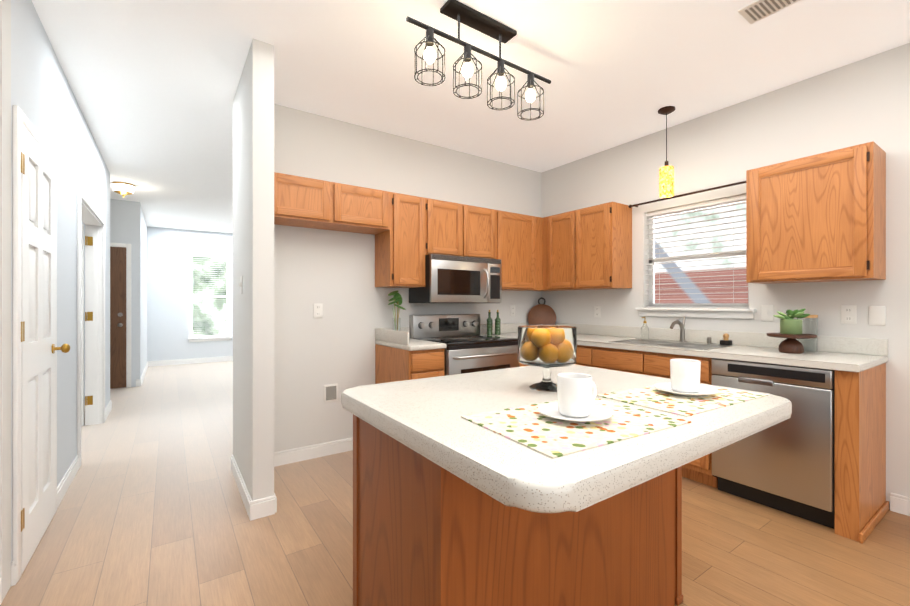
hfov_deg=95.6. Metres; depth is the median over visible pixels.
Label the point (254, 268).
wall
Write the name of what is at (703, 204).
window blinds
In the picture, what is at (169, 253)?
wall
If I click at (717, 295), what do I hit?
backdrop
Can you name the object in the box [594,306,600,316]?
outlet
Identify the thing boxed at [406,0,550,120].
track light
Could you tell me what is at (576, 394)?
cup
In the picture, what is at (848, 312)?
outlet
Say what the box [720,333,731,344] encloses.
dish brush
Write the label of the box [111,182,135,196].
light
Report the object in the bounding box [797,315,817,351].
glass canister
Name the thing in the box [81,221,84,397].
wall
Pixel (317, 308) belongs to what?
outlet
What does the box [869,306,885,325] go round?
light switch
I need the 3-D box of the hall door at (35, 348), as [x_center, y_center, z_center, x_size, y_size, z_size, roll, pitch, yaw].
[-2.115,0.176,2.144,0.095,2.097,0.771,0,0,-35]
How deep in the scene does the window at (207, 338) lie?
8.69 m
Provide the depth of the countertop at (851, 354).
2.80 m
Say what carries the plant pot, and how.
on the cake stand
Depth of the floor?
2.16 m
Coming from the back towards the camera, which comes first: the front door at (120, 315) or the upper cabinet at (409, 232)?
the front door at (120, 315)
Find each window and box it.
[188,256,231,341]
[635,200,756,318]
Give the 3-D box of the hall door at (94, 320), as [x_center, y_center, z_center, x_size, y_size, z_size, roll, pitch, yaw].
[-3.613,0.176,3.413,0.959,2.097,1.484,0,0,-35]
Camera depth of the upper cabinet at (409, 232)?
3.43 m
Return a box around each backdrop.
[193,256,226,335]
[654,201,747,302]
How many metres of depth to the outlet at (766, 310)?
2.95 m
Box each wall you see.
[0,0,10,600]
[11,0,109,561]
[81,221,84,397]
[110,199,140,388]
[141,207,146,375]
[147,226,232,360]
[233,96,540,457]
[235,38,273,500]
[541,42,909,509]
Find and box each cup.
[538,373,612,421]
[654,359,718,395]
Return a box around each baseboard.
[0,578,1,604]
[57,455,78,507]
[105,400,111,419]
[139,361,147,386]
[148,356,232,366]
[231,454,254,520]
[264,493,276,514]
[274,437,352,466]
[890,493,909,515]
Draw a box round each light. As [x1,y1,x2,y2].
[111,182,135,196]
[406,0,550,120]
[658,106,675,197]
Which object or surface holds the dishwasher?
on the floor
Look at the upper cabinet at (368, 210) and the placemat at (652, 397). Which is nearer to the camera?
the placemat at (652, 397)
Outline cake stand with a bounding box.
[767,333,816,353]
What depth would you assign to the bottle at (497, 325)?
4.13 m
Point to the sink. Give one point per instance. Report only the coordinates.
(682, 345)
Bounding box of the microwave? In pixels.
[409,254,501,302]
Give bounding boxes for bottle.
[487,310,492,334]
[495,310,500,334]
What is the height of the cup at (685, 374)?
0.113 m
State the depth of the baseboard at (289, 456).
3.26 m
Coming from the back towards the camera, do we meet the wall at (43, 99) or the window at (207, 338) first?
the window at (207, 338)
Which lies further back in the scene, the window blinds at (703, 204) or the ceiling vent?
the window blinds at (703, 204)
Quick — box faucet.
[670,317,686,341]
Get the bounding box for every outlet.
[313,304,322,317]
[324,384,337,401]
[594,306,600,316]
[761,305,772,320]
[841,305,856,323]
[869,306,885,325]
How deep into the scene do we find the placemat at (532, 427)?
1.03 m
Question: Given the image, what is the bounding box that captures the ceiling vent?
[738,0,800,23]
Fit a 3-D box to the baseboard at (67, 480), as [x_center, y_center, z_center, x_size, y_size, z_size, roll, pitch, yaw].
[-2.588,1.172,2.754,0.014,0.105,0.760,0,0,-35]
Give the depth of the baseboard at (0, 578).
1.68 m
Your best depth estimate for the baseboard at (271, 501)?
2.40 m
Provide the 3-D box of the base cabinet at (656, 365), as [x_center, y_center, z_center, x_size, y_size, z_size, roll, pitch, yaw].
[1.502,0.787,3.467,0.628,0.875,1.466,0,0,-35]
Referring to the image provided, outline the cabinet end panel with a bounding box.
[835,363,888,543]
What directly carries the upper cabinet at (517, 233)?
attached to the wall at (332, 272)
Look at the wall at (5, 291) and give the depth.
1.73 m
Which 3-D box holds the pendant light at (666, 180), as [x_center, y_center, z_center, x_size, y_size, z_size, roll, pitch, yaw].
[1.649,-1.177,3.214,0.124,0.674,0.124,0,0,-35]
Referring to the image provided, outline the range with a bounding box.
[409,314,518,375]
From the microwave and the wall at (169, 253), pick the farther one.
the wall at (169, 253)
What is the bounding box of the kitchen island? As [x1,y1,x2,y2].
[341,364,791,605]
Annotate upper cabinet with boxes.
[274,172,345,230]
[334,184,393,235]
[375,193,433,287]
[434,199,469,256]
[470,205,497,258]
[498,210,537,290]
[538,217,556,290]
[543,202,631,290]
[746,141,885,283]
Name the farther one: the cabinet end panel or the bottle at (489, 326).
the bottle at (489, 326)
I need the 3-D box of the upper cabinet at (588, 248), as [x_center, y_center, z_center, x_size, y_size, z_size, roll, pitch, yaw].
[1.272,-0.525,4.067,0.323,0.760,0.828,0,0,-35]
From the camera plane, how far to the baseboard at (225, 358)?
8.43 m
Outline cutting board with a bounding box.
[528,297,555,324]
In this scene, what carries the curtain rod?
attached to the wall at (864, 100)
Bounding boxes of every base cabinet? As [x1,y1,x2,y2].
[375,344,444,383]
[575,345,717,487]
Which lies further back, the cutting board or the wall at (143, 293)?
the wall at (143, 293)
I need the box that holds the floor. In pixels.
[0,361,909,605]
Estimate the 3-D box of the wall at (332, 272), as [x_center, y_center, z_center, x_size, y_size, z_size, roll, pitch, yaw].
[-0.330,-0.145,3.913,3.135,2.740,0.130,0,0,-35]
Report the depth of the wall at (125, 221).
6.09 m
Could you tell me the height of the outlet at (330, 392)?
0.140 m
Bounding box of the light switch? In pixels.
[239,276,242,293]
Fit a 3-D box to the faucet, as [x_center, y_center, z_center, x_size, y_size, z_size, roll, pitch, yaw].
[1.788,0.206,3.306,0.222,0.206,0.056,0,0,-35]
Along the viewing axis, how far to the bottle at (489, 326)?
4.10 m
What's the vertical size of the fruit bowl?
0.227 m
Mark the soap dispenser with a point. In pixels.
(644, 331)
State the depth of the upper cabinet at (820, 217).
2.48 m
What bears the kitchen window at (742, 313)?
in the wall at (864, 100)
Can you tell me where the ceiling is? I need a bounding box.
[32,0,909,233]
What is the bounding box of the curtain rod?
[628,181,745,207]
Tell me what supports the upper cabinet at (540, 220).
attached to the wall at (332, 272)
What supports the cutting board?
on the countertop at (851, 354)
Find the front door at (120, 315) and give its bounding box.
[110,243,130,388]
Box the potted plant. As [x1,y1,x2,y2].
[388,291,405,330]
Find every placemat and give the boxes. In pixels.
[461,398,690,458]
[597,382,768,416]
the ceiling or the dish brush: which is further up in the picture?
the ceiling
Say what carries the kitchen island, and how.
on the floor
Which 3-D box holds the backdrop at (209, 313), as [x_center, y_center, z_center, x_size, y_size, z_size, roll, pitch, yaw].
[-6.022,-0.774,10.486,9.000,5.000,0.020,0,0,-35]
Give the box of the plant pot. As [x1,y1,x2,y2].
[773,309,809,334]
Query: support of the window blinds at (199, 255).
attached to the window at (207, 338)
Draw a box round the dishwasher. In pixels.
[712,358,834,528]
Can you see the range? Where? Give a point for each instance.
(469, 348)
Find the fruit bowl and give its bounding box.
[518,325,576,391]
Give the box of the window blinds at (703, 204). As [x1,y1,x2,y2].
[646,194,748,307]
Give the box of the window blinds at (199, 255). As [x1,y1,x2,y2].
[191,254,228,336]
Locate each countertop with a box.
[375,327,445,350]
[480,323,887,371]
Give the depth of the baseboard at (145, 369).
6.65 m
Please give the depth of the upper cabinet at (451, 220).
3.66 m
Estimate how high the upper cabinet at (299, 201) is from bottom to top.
0.305 m
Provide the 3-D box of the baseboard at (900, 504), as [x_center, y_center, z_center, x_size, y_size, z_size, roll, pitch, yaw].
[3.782,1.172,0.722,0.014,0.105,4.200,0,0,-35]
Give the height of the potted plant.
0.414 m
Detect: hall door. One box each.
[12,105,69,582]
[77,187,104,467]
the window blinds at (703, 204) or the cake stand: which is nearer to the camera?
the cake stand
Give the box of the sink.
[608,339,732,349]
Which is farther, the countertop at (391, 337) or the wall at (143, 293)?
the wall at (143, 293)
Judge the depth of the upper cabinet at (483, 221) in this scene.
3.86 m
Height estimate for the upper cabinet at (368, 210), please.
0.305 m
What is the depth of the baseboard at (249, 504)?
2.55 m
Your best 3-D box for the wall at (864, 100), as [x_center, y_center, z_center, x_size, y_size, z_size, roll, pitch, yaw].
[3.006,-0.145,1.967,0.130,2.740,7.130,0,0,-35]
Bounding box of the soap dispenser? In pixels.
[641,317,648,338]
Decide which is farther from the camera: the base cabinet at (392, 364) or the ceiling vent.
the base cabinet at (392, 364)

